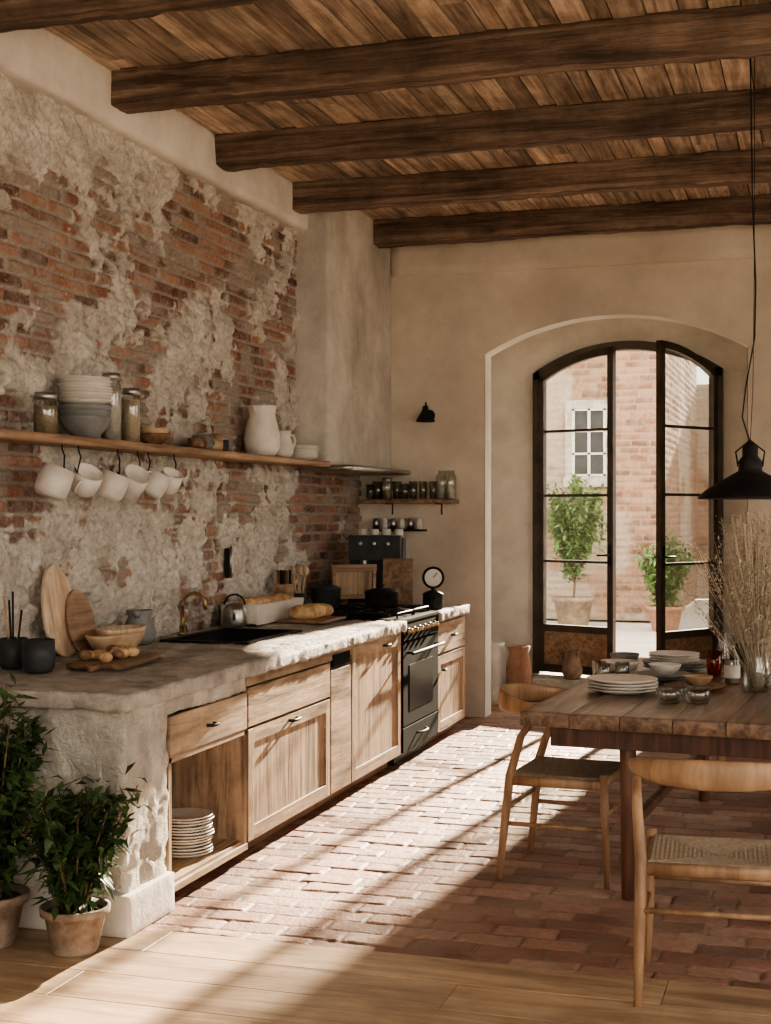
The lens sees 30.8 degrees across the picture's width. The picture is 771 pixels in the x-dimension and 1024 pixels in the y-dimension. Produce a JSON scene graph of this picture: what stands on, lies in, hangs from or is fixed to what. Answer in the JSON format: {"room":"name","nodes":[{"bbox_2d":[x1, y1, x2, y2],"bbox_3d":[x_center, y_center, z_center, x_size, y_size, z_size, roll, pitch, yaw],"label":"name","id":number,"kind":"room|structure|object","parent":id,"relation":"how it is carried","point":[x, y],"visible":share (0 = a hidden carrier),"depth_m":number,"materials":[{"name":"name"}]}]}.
{"room":"rustic kitchen","nodes":[
{"label":"rustic kitchen","id":0,"kind":"room"},
{"bbox_2d":[0,72,361,667],"bbox_3d":[-1.967,-0.230,5.326,0.105,3.620,12.007,0,0,17],"label":"wall","id":1,"kind":"structure","parent":0,"point":[114,258],"depth_m":7.50,"materials":[{"name":"brick"}]},
{"bbox_2d":[0,28,307,230],"bbox_3d":[-2.148,-2.078,4.634,0.149,0.307,10.583,0,0,17],"label":"trim","id":2,"kind":"structure","parent":1,"relation":"attached to","point":[37,60],"depth_m":7.21,"materials":[{"name":"white paint"}]},
{"bbox_2d":[0,428,330,466],"bbox_3d":[-1.186,-0.325,7.348,0.245,0.046,4.729,0,0,17],"label":"display shelf","id":3,"kind":"object","parent":1,"relation":"attached to","point":[6,435],"visible":1,"depth_m":6.99,"materials":[{"name":"brown wood"}]},
{"bbox_2d":[33,392,57,433],"bbox_3d":[-1.530,-0.443,6.307,0.110,0.190,0.110,0,0,17],"label":"storage jar","id":4,"kind":"object","parent":3,"relation":"on","point":[45,418],"visible":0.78,"depth_m":6.27,"materials":[{"name":"clear glass"}]},
{"bbox_2d":[34,445,74,500],"bbox_3d":[-1.474,-0.176,6.240,0.180,0.256,0.156,0,0,-32],"label":"mug","id":5,"kind":"object","parent":3,"relation":"hanging from","point":[54,482],"visible":1,"depth_m":6.18,"materials":[{"name":"white ceramic"}]},
{"bbox_2d":[56,375,113,437],"bbox_3d":[-1.411,-0.489,6.585,0.264,0.282,0.263,0,0,17],"label":"bowl","id":6,"kind":"object","parent":3,"relation":"on","point":[84,411],"visible":0.98,"depth_m":6.49,"materials":[{"name":"grey ceramic"}]},
{"bbox_2d":[71,446,102,496],"bbox_3d":[-1.390,-0.186,6.502,0.148,0.236,0.162,0,0,-28],"label":"mug","id":7,"kind":"object","parent":3,"relation":"hanging from","point":[88,478],"visible":0.91,"depth_m":6.47,"materials":[{"name":"white ceramic"}]},
{"bbox_2d":[101,372,121,439],"bbox_3d":[-1.341,-0.513,6.845,0.100,0.330,0.100,0,0,17],"label":"storage jar","id":8,"kind":"object","parent":3,"relation":"on","point":[113,431],"visible":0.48,"depth_m":6.81,"materials":[{"name":"clear glass"}]},
{"bbox_2d":[96,449,129,501],"bbox_3d":[-1.319,-0.176,6.735,0.180,0.256,0.168,0,0,-35],"label":"mug","id":9,"kind":"object","parent":3,"relation":"hanging from","point":[113,486],"visible":0.89,"depth_m":6.67,"materials":[{"name":"white ceramic"}]},
{"bbox_2d":[122,388,140,441],"bbox_3d":[-1.272,-0.483,7.002,0.096,0.270,0.096,0,0,17],"label":"storage jar","id":10,"kind":"object","parent":3,"relation":"on","point":[131,408],"visible":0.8,"depth_m":6.96,"materials":[{"name":"clear glass"}]},
{"bbox_2d":[120,451,149,499],"bbox_3d":[-1.254,-0.183,6.941,0.157,0.242,0.176,0,0,-23],"label":"mug","id":11,"kind":"object","parent":3,"relation":"hanging from","point":[139,477],"visible":0.81,"depth_m":6.94,"materials":[{"name":"white ceramic"}]},
{"bbox_2d":[141,428,169,443],"bbox_3d":[-1.209,-0.391,7.306,0.170,0.085,0.170,0,0,17],"label":"wooden bowls","id":12,"kind":"object","parent":3,"relation":"on","point":[148,435],"visible":0.8,"depth_m":7.24,"materials":[{"name":"brown wood"}]},
{"bbox_2d":[143,452,170,498],"bbox_3d":[-1.183,-0.185,7.176,0.169,0.238,0.140,0,0,-25],"label":"mug","id":13,"kind":"object","parent":3,"relation":"hanging from","point":[158,483],"visible":0.66,"depth_m":7.12,"materials":[{"name":"white ceramic"}]},
{"bbox_2d":[161,454,183,494],"bbox_3d":[-1.127,-0.196,7.345,0.134,0.216,0.146,0,0,-31],"label":"mug","id":14,"kind":"object","parent":3,"relation":"hanging from","point":[176,477],"visible":0.78,"depth_m":7.33,"materials":[{"name":"white ceramic"}]},
{"bbox_2d":[187,434,228,450],"bbox_3d":[-0.997,-0.398,7.940,0.144,0.100,0.515,0,0,7],"label":"cups","id":15,"kind":"object","parent":3,"relation":"on","point":[203,441],"visible":0.88,"depth_m":7.82,"materials":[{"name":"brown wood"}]},
{"bbox_2d":[244,405,280,455],"bbox_3d":[-0.758,-0.504,8.701,0.247,0.312,0.230,0,0,-22],"label":"ceramic pitcher","id":16,"kind":"object","parent":3,"relation":"on","point":[262,435],"visible":0.94,"depth_m":8.62,"materials":[{"name":"white ceramic"}]},
{"bbox_2d":[275,431,295,457],"bbox_3d":[-0.664,-0.436,8.995,0.160,0.176,0.186,0,0,17],"label":"ceramic pitcher","id":17,"kind":"object","parent":3,"relation":"on","point":[287,447],"visible":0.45,"depth_m":8.93,"materials":[{"name":"white ceramic"}]},
{"bbox_2d":[290,445,318,459],"bbox_3d":[-0.560,-0.394,9.325,0.233,0.092,0.237,0,0,17],"label":"stacked plates","id":18,"kind":"object","parent":3,"relation":"on","point":[308,452],"visible":0.7,"depth_m":9.23,"materials":[{"name":"white ceramic"}]},
{"bbox_2d":[225,545,233,577],"bbox_3d":[-0.945,0.300,8.492,0.042,0.200,0.060,0,0,17],"label":"bottle opener","id":19,"kind":"object","parent":1,"relation":"attached to","point":[229,552],"visible":1,"depth_m":8.47,"materials":[{"name":"black metal"}]},
{"bbox_2d":[293,210,410,475],"bbox_3d":[-0.225,-1.257,10.317,0.446,1.946,1.474,0,0,17],"label":"range hood","id":20,"kind":"object","parent":1,"relation":"attached to","point":[342,358],"visible":0.94,"depth_m":9.89,"materials":[{"name":"paint"}]},
{"bbox_2d":[0,927,770,1023],"bbox_3d":[0.311,1.655,1.526,7.210,0.150,6.500,0,0,17],"label":"floor","id":21,"kind":"structure","parent":0,"point":[145,977],"depth_m":4.61,"materials":[{"name":"brown wood"}]},
{"bbox_2d":[0,671,61,949],"bbox_3d":[-1.472,1.082,5.073,0.549,0.996,0.428,0,0,7],"label":"potted laurel","id":22,"kind":"object","parent":21,"relation":"on","point":[12,796],"visible":0.95,"depth_m":5.08,"materials":[{"name":"plant"}]},
{"bbox_2d":[1,762,155,957],"bbox_3d":[-1.123,1.244,4.976,0.566,0.672,0.432,0,0,17],"label":"potted laurel","id":23,"kind":"object","parent":21,"relation":"on","point":[74,918],"visible":1,"depth_m":4.97,"materials":[{"name":"plant"}]},
{"bbox_2d":[628,758,770,1006],"bbox_3d":[1.102,1.179,4.623,0.596,0.808,0.549,0,0,13],"label":"dining chair","id":24,"kind":"object","parent":21,"relation":"on","point":[747,861],"visible":1,"depth_m":4.49,"materials":[{"name":"brown wood"}]},
{"bbox_2d":[43,0,770,219],"bbox_3d":[1.186,-2.298,4.344,7.210,0.214,12.400,0,0,17],"label":"ceiling","id":25,"kind":"structure","parent":0,"point":[278,26],"depth_m":7.08,"materials":[{"name":"brown wood"}]},
{"bbox_2d":[0,0,275,32],"bbox_3d":[1.434,-2.112,4.873,6.762,0.205,0.201,0,0,17],"label":"ceiling beam","id":26,"kind":"structure","parent":25,"relation":"attached to","point":[15,15],"depth_m":5.66,"materials":[{"name":"brown wood"}]},
{"bbox_2d":[111,1,770,113],"bbox_3d":[1.804,-2.112,6.069,6.759,0.209,0.200,0,0,17],"label":"ceiling beam","id":27,"kind":"structure","parent":25,"relation":"attached to","point":[693,36],"depth_m":6.46,"materials":[{"name":"brown wood"}]},
{"bbox_2d":[215,87,770,171],"bbox_3d":[2.175,-2.112,7.264,6.754,0.205,0.200,0,0,17],"label":"ceiling beam","id":28,"kind":"structure","parent":25,"relation":"attached to","point":[723,111],"depth_m":7.66,"materials":[{"name":"brown wood"}]},
{"bbox_2d":[292,147,770,213],"bbox_3d":[2.544,-2.110,8.458,6.758,0.208,0.207,0,0,17],"label":"ceiling beam","id":29,"kind":"structure","parent":25,"relation":"attached to","point":[709,169],"depth_m":8.88,"materials":[{"name":"brown wood"}]},
{"bbox_2d":[373,193,770,248],"bbox_3d":[2.927,-2.111,9.689,6.763,0.208,0.202,0,0,17],"label":"ceiling beam","id":30,"kind":"structure","parent":25,"relation":"attached to","point":[648,216],"depth_m":10.10,"materials":[{"name":"brown wood"}]},
{"bbox_2d":[698,58,770,499],"bbox_3d":[1.696,-1.133,6.510,0.480,2.145,0.480,0,0,17],"label":"pendant lamp","id":31,"kind":"object","parent":25,"relation":"hanging from","point":[749,482],"visible":0.85,"depth_m":6.46,"materials":[{"name":"black metal"}]},
{"bbox_2d":[141,702,770,989],"bbox_3d":[1.620,1.595,8.267,4.194,0.044,7.272,0,0,17],"label":"floor","id":32,"kind":"structure","parent":0,"point":[403,860],"depth_m":5.99,"materials":[{"name":"brown brick"}]},
{"bbox_2d":[0,616,464,937],"bbox_3d":[-0.629,1.161,7.835,1.002,0.871,5.272,0,0,17],"label":"base cabinet","id":33,"kind":"object","parent":32,"relation":"on","point":[262,752],"visible":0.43,"depth_m":6.33,"materials":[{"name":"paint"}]},
{"bbox_2d":[172,808,213,858],"bbox_3d":[-0.867,1.390,6.048,0.253,0.178,0.252,0,0,17],"label":"stacked plates","id":34,"kind":"object","parent":33,"relation":"in","point":[192,828],"visible":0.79,"depth_m":5.99,"materials":[{"name":"white ceramic"}]},
{"bbox_2d":[0,619,406,711],"bbox_3d":[-0.874,0.708,7.054,0.985,0.084,3.663,0,0,17],"label":"countertop","id":35,"kind":"structure","parent":33,"relation":"on","point":[184,669],"depth_m":6.05,"materials":[{"name":"beige stone"}]},
{"bbox_2d":[0,592,27,669],"bbox_3d":[-1.584,0.503,5.995,0.124,0.330,0.157,0,0,17],"label":"mug","id":36,"kind":"object","parent":35,"relation":"on","point":[10,647],"visible":0.89,"depth_m":5.93,"materials":[{"name":"ceramic"}]},
{"bbox_2d":[21,638,55,672],"bbox_3d":[-1.461,0.601,5.856,0.162,0.135,0.140,0,0,17],"label":"mug","id":37,"kind":"object","parent":35,"relation":"on","point":[38,655],"visible":1,"depth_m":5.80,"materials":[{"name":"ceramic"}]},
{"bbox_2d":[41,564,96,656],"bbox_3d":[-1.472,0.455,6.503,0.114,0.425,0.398,0,0,29],"label":"cutting board","id":38,"kind":"object","parent":35,"relation":"on","point":[67,615],"visible":0.89,"depth_m":6.46,"materials":[{"name":"brown wood"}]},
{"bbox_2d":[66,644,162,672],"bbox_3d":[-1.190,0.631,6.102,0.261,0.075,0.570,0,0,12],"label":"board","id":39,"kind":"object","parent":35,"relation":"on","point":[115,657],"visible":1,"depth_m":6.02,"materials":[{"name":"brown wood"}]},
{"bbox_2d":[85,624,145,650],"bbox_3d":[-1.270,0.608,6.604,0.208,0.120,0.458,0,0,17],"label":"dough bowl","id":40,"kind":"object","parent":35,"relation":"on","point":[132,634],"visible":0.73,"depth_m":6.51,"materials":[{"name":"brown wood"}]},
{"bbox_2d":[125,609,155,644],"bbox_3d":[-1.243,0.580,7.116,0.170,0.176,0.187,0,0,43],"label":"jug","id":41,"kind":"object","parent":35,"relation":"on","point":[135,616],"visible":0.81,"depth_m":7.06,"materials":[{"name":"grey ceramic"}]},
{"bbox_2d":[177,591,207,635],"bbox_3d":[-1.060,0.553,7.633,0.172,0.241,0.098,0,0,41],"label":"sink faucet","id":42,"kind":"object","parent":35,"relation":"on","point":[182,622],"visible":0.97,"depth_m":7.64,"materials":[{"name":"gold metal"}]},
{"bbox_2d":[159,628,301,644],"bbox_3d":[-0.820,0.771,7.563,0.494,0.218,0.804,0,0,17],"label":"sink","id":43,"kind":"object","parent":35,"relation":"in","point":[238,636],"visible":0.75,"depth_m":7.83,"materials":[{"name":"black metal"}]},
{"bbox_2d":[222,594,246,627],"bbox_3d":[-0.870,0.570,8.109,0.140,0.195,0.154,0,0,-43],"label":"kettle","id":44,"kind":"object","parent":35,"relation":"on","point":[234,614],"visible":1,"depth_m":8.06,"materials":[{"name":"metal"}]},
{"bbox_2d":[220,593,303,624],"bbox_3d":[-0.752,0.588,8.610,0.248,0.155,0.768,0,0,17],"label":"baking dish","id":45,"kind":"object","parent":35,"relation":"on","point":[260,610],"visible":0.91,"depth_m":8.42,"materials":[{"name":"white ceramic"}]},
{"bbox_2d":[273,570,293,596],"bbox_3d":[-0.661,0.523,9.105,0.100,0.290,0.120,0,0,17],"label":"knife block","id":46,"kind":"object","parent":35,"relation":"on","point":[284,584],"visible":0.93,"depth_m":9.06,"materials":[{"name":"brown wood"}]},
{"bbox_2d":[289,566,311,604],"bbox_3d":[-0.564,0.513,9.284,0.165,0.310,0.117,0,0,17],"label":"wooden spoons","id":47,"kind":"object","parent":35,"relation":"on","point":[298,570],"visible":0.71,"depth_m":9.26,"materials":[{"name":"wood"}]},
{"bbox_2d":[278,603,345,623],"bbox_3d":[-0.444,0.614,8.556,0.301,0.110,0.401,0,0,17],"label":"board","id":48,"kind":"object","parent":35,"relation":"on","point":[311,613],"depth_m":8.42,"materials":[{"name":"brown food"}]},
{"bbox_2d":[340,602,469,621],"bbox_3d":[0.038,0.707,9.991,0.984,0.080,0.830,0,0,17],"label":"countertop","id":49,"kind":"structure","parent":33,"relation":"on","point":[449,611],"depth_m":9.80,"materials":[{"name":"beige stone"}]},
{"bbox_2d":[330,564,376,607],"bbox_3d":[-0.224,0.518,9.807,0.340,0.300,0.200,0,0,-21],"label":"cookbook stand","id":50,"kind":"object","parent":49,"relation":"on","point":[353,580],"visible":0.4,"depth_m":9.80,"materials":[{"name":"brown wood"}]},
{"bbox_2d":[348,529,409,602],"bbox_3d":[-0.054,0.397,10.204,0.400,0.542,0.401,0,0,12],"label":"espresso machine","id":51,"kind":"object","parent":49,"relation":"on","point":[363,548],"visible":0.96,"depth_m":10.09,"materials":[{"name":"black metal"}]},
{"bbox_2d":[383,558,413,604],"bbox_3d":[0.088,0.499,9.938,0.220,0.339,0.054,0,0,12],"label":"cutting board","id":52,"kind":"object","parent":49,"relation":"on","point":[397,572],"visible":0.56,"depth_m":9.93,"materials":[{"name":"brown wood"}]},
{"bbox_2d":[422,566,443,588],"bbox_3d":[0.342,0.528,10.008,0.160,0.280,0.140,0,0,3],"label":"kitchen scale","id":53,"kind":"object","parent":49,"relation":"on","point":[432,576],"visible":0.62,"depth_m":9.98,"materials":[{"name":"black metal"}]},
{"bbox_2d":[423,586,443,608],"bbox_3d":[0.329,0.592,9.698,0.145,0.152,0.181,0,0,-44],"label":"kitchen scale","id":54,"kind":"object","parent":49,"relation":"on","point":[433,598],"visible":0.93,"depth_m":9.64,"materials":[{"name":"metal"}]},
{"bbox_2d":[330,604,444,765],"bbox_3d":[-0.191,1.104,9.195,1.005,0.952,0.826,0,0,17],"label":"range cooker","id":55,"kind":"object","parent":32,"relation":"on","point":[419,643],"visible":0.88,"depth_m":9.00,"materials":[{"name":"black metal"}]},
{"bbox_2d":[310,580,340,609],"bbox_3d":[-0.408,0.567,9.550,0.208,0.202,0.208,0,0,-28],"label":"stockpot","id":56,"kind":"object","parent":55,"relation":"on","point":[326,593],"visible":0.87,"depth_m":9.47,"materials":[{"name":"metal"}]},
{"bbox_2d":[364,584,397,606],"bbox_3d":[-0.028,0.554,9.359,0.229,0.147,0.229,0,0,20],"label":"saucepan","id":57,"kind":"object","parent":55,"relation":"on","point":[375,597],"visible":1,"depth_m":9.27,"materials":[{"name":"metal"}]},
{"bbox_2d":[491,641,505,703],"bbox_3d":[0.900,1.330,11.605,0.200,0.500,0.200,0,0,17],"label":"floor vase","id":58,"kind":"object","parent":32,"relation":"on","point":[498,652],"visible":0.53,"depth_m":11.51,"materials":[{"name":"white ceramic"}]},
{"bbox_2d":[506,645,531,701],"bbox_3d":[1.095,1.340,11.492,0.210,0.480,0.210,0,0,17],"label":"jar","id":59,"kind":"object","parent":32,"relation":"on","point":[518,668],"visible":0.7,"depth_m":11.41,"materials":[{"name":"orange ceramic"}]},
{"bbox_2d":[496,683,619,888],"bbox_3d":[0.775,1.179,6.202,0.550,0.808,0.596,0,0,21],"label":"dining chair","id":60,"kind":"object","parent":32,"relation":"on","point":[541,771],"visible":0.98,"depth_m":6.03,"materials":[{"name":"brown wood"}]},
{"bbox_2d":[529,671,589,701],"bbox_3d":[2.019,1.495,11.808,1.564,0.215,0.753,0,0,17],"label":"step","id":61,"kind":"structure","parent":32,"relation":"on","point":[544,678],"depth_m":11.65,"materials":[{"name":"beige stone"}]},
{"bbox_2d":[520,657,770,900],"bbox_3d":[1.559,1.202,6.626,1.252,0.766,2.365,0,0,21],"label":"dining table","id":62,"kind":"object","parent":32,"relation":"on","point":[735,721],"visible":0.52,"depth_m":5.70,"materials":[{"name":"brown wood"}]},
{"bbox_2d":[561,649,582,679],"bbox_3d":[1.547,1.268,11.666,0.190,0.243,0.169,0,0,17],"label":"jug","id":63,"kind":"object","parent":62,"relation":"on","point":[572,668],"visible":1,"depth_m":11.60,"materials":[{"name":"brown ceramic"}]},
{"bbox_2d":[592,660,629,674],"bbox_3d":[1.091,0.775,6.823,0.192,0.085,0.191,0,0,17],"label":"glass tumblers","id":64,"kind":"object","parent":62,"relation":"on","point":[603,663],"visible":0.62,"depth_m":6.81,"materials":[{"name":"clear glass"}]},
{"bbox_2d":[600,659,639,671],"bbox_3d":[1.204,0.790,7.186,0.200,0.055,0.200,0,0,17],"label":"serving bowl","id":65,"kind":"object","parent":62,"relation":"on","point":[633,663],"visible":0.62,"depth_m":7.13,"materials":[{"name":"white ceramic"}]},
{"bbox_2d":[587,674,657,694],"bbox_3d":[1.077,0.786,6.366,0.322,0.064,0.327,0,0,17],"label":"plates","id":66,"kind":"object","parent":62,"relation":"on","point":[620,684],"visible":1,"depth_m":6.31,"materials":[{"name":"white ceramic"}]},
{"bbox_2d":[610,652,639,659],"bbox_3d":[1.283,0.788,7.507,0.160,0.060,0.160,0,0,17],"label":"serving bowl","id":67,"kind":"object","parent":62,"relation":"on","point":[614,655],"visible":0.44,"depth_m":7.46,"materials":[{"name":"grey ceramic"}]},
{"bbox_2d":[637,662,690,681],"bbox_3d":[1.357,0.778,6.803,0.266,0.080,0.264,0,0,17],"label":"bowl","id":68,"kind":"object","parent":62,"relation":"on","point":[664,671],"visible":0.83,"depth_m":6.76,"materials":[{"name":"grey ceramic"}]},
{"bbox_2d":[642,650,705,671],"bbox_3d":[1.493,0.773,7.242,0.326,0.090,0.327,0,0,17],"label":"plates","id":69,"kind":"object","parent":62,"relation":"on","point":[689,660],"visible":0.77,"depth_m":7.18,"materials":[{"name":"grey ceramic"}]},
{"bbox_2d":[656,684,710,703],"bbox_3d":[1.292,0.788,6.054,0.230,0.060,0.239,0,0,17],"label":"bowls","id":70,"kind":"object","parent":62,"relation":"on","point":[676,699],"visible":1,"depth_m":6.00,"materials":[{"name":"clear glass"}]},
{"bbox_2d":[669,674,726,689],"bbox_3d":[1.446,0.788,6.483,0.260,0.060,0.260,0,0,17],"label":"serving plate","id":71,"kind":"object","parent":62,"relation":"on","point":[696,681],"visible":0.85,"depth_m":6.45,"materials":[{"name":"brown wood"}]},
{"bbox_2d":[706,650,721,677],"bbox_3d":[1.627,0.753,6.929,0.080,0.130,0.079,0,0,17],"label":"glass","id":72,"kind":"object","parent":62,"relation":"on","point":[713,657],"visible":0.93,"depth_m":6.90,"materials":[{"name":"red glass"}]},
{"bbox_2d":[716,632,730,674],"bbox_3d":[1.703,0.713,7.073,0.100,0.210,0.100,0,0,17],"label":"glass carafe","id":73,"kind":"object","parent":62,"relation":"on","point":[726,637],"visible":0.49,"depth_m":7.07,"materials":[{"name":"clear glass"}]},
{"bbox_2d":[682,510,770,692],"bbox_3d":[1.718,0.400,6.391,0.627,0.836,0.674,0,0,-16],"label":"vase","id":74,"kind":"object","parent":62,"relation":"on","point":[755,636],"visible":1,"depth_m":6.35,"materials":[{"name":"clear glass"}]},
{"bbox_2d":[722,658,740,673],"bbox_3d":[1.689,0.768,6.826,0.090,0.100,0.089,0,0,17],"label":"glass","id":75,"kind":"object","parent":62,"relation":"on","point":[726,658],"visible":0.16,"depth_m":6.83,"materials":[{"name":"clear glass"}]},
{"bbox_2d":[724,635,739,684],"bbox_3d":[1.651,0.703,6.670,0.077,0.230,0.077,0,0,17],"label":"oil bottle","id":76,"kind":"object","parent":62,"relation":"on","point":[731,667],"visible":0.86,"depth_m":6.64,"materials":[{"name":"clear glass"}]},
{"bbox_2d":[716,645,769,792],"bbox_3d":[2.185,1.179,8.053,0.596,0.808,0.549,0,0,17],"label":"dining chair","id":77,"kind":"object","parent":32,"relation":"on","point":[722,758],"visible":0.02,"depth_m":8.24,"materials":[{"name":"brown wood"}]},
{"bbox_2d":[359,248,770,717],"bbox_3d":[3.065,-0.312,10.148,6.960,3.785,0.200,0,0,17],"label":"wall","id":78,"kind":"structure","parent":0,"point":[447,329],"depth_m":10.79,"materials":[{"name":"paint"}]},
{"bbox_2d":[369,518,426,530],"bbox_3d":[0.098,0.100,10.911,0.440,0.101,0.100,0,0,17],"label":"spice rack","id":79,"kind":"object","parent":78,"relation":"attached to","point":[384,523],"visible":0.9,"depth_m":10.88,"materials":[{"name":"black metal"}]},
{"bbox_2d":[357,499,458,514],"bbox_3d":[0.176,-0.038,10.825,0.760,0.116,0.223,0,0,17],"label":"shelf","id":80,"kind":"object","parent":78,"relation":"attached to","point":[427,501],"visible":1,"depth_m":10.75,"materials":[{"name":"brown wood"}]},
{"bbox_2d":[366,470,455,499],"bbox_3d":[0.193,-0.207,10.829,0.738,0.220,0.128,0,0,17],"label":"spice jars","id":81,"kind":"object","parent":80,"relation":"on","point":[442,491],"visible":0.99,"depth_m":10.79,"materials":[{"name":"clear glass"}]},
{"bbox_2d":[416,402,434,421],"bbox_3d":[0.313,-0.771,10.795,0.150,0.151,0.195,0,0,17],"label":"wall sconce","id":82,"kind":"object","parent":78,"relation":"attached to","point":[426,415],"visible":1,"depth_m":10.74,"materials":[{"name":"black metal"}]},
{"bbox_2d":[391,224,770,276],"bbox_3d":[3.108,-2.022,10.017,6.404,0.372,0.072,0,0,17],"label":"trim","id":83,"kind":"structure","parent":78,"relation":"attached to","point":[731,241],"depth_m":10.48,"materials":[{"name":"paint"}]},
{"bbox_2d":[491,318,746,674],"bbox_3d":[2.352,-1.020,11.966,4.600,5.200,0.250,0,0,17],"label":"arched door recess","id":84,"kind":"object","parent":78,"relation":"in","point":[513,368],"depth_m":12.18,"materials":[{"name":"beige paint"}]},
{"bbox_3d":[2.122,-0.070,11.225,3.400,3.300,1.300,0,0,17],"label":"wall","id":85,"kind":"structure","parent":0,"visible":0},
{"bbox_2d":[533,341,722,672],"bbox_3d":[2.048,-0.030,11.898,1.600,2.840,0.100,0,0,17],"label":"door frame","id":86,"kind":"structure","parent":85,"relation":"attached to","point":[648,346],"depth_m":11.98,"materials":[{"name":"black metal"}]},
{"bbox_2d":[538,347,615,674],"bbox_3d":[1.614,0.000,11.846,0.735,2.740,0.146,0,0,39],"label":"door","id":87,"kind":"structure","parent":86,"relation":"attached to","point":[597,643],"depth_m":11.85,"materials":[{"name":"black metal"}]},
{"bbox_2d":[654,340,717,658],"bbox_3d":[2.461,0.000,11.405,0.735,2.740,0.146,0,0,-40],"label":"door","id":88,"kind":"structure","parent":86,"relation":"attached to","point":[686,384],"depth_m":11.38,"materials":[{"name":"black metal"}]},
{"label":"outside","id":89,"kind":"structure","parent":0,"visible":0},
{"bbox_2d":[547,619,655,657],"bbox_3d":[2.964,1.745,9.551,120.000,0.270,140.000,0,0,17],"label":"ground","id":90,"kind":"structure","parent":89,"point":[631,636],"depth_m":18.25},
{"bbox_2d":[547,474,606,625],"bbox_3d":[2.662,0.532,19.616,1.096,2.156,1.026,0,0,-41],"label":"potted tree","id":91,"kind":"object","parent":90,"relation":"on","point":[572,537],"visible":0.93,"depth_m":19.45,"materials":[{"name":"green plant"}]},
{"bbox_2d":[547,351,655,620],"bbox_3d":[0.748,-1.670,21.222,6.850,6.500,0.027,0,0,17],"label":"wall","id":92,"kind":"structure","parent":90,"relation":"on","point":[635,370],"depth_m":20.39,"materials":[{"name":"brick"}]},
{"bbox_2d":[564,400,606,486],"bbox_3d":[2.985,-1.005,20.517,0.740,1.270,0.080,0,0,17],"label":"window","id":93,"kind":"structure","parent":92,"relation":"in","point":[585,452],"depth_m":20.51,"materials":[{"name":"white wood"}]},
{"bbox_2d":[631,538,655,631],"bbox_3d":[3.754,0.933,18.941,0.934,1.353,0.942,0,0,17],"label":"potted shrub","id":94,"kind":"object","parent":90,"relation":"on","point":[650,575],"visible":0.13,"depth_m":18.94,"materials":[{"name":"green plant"}]}
]}

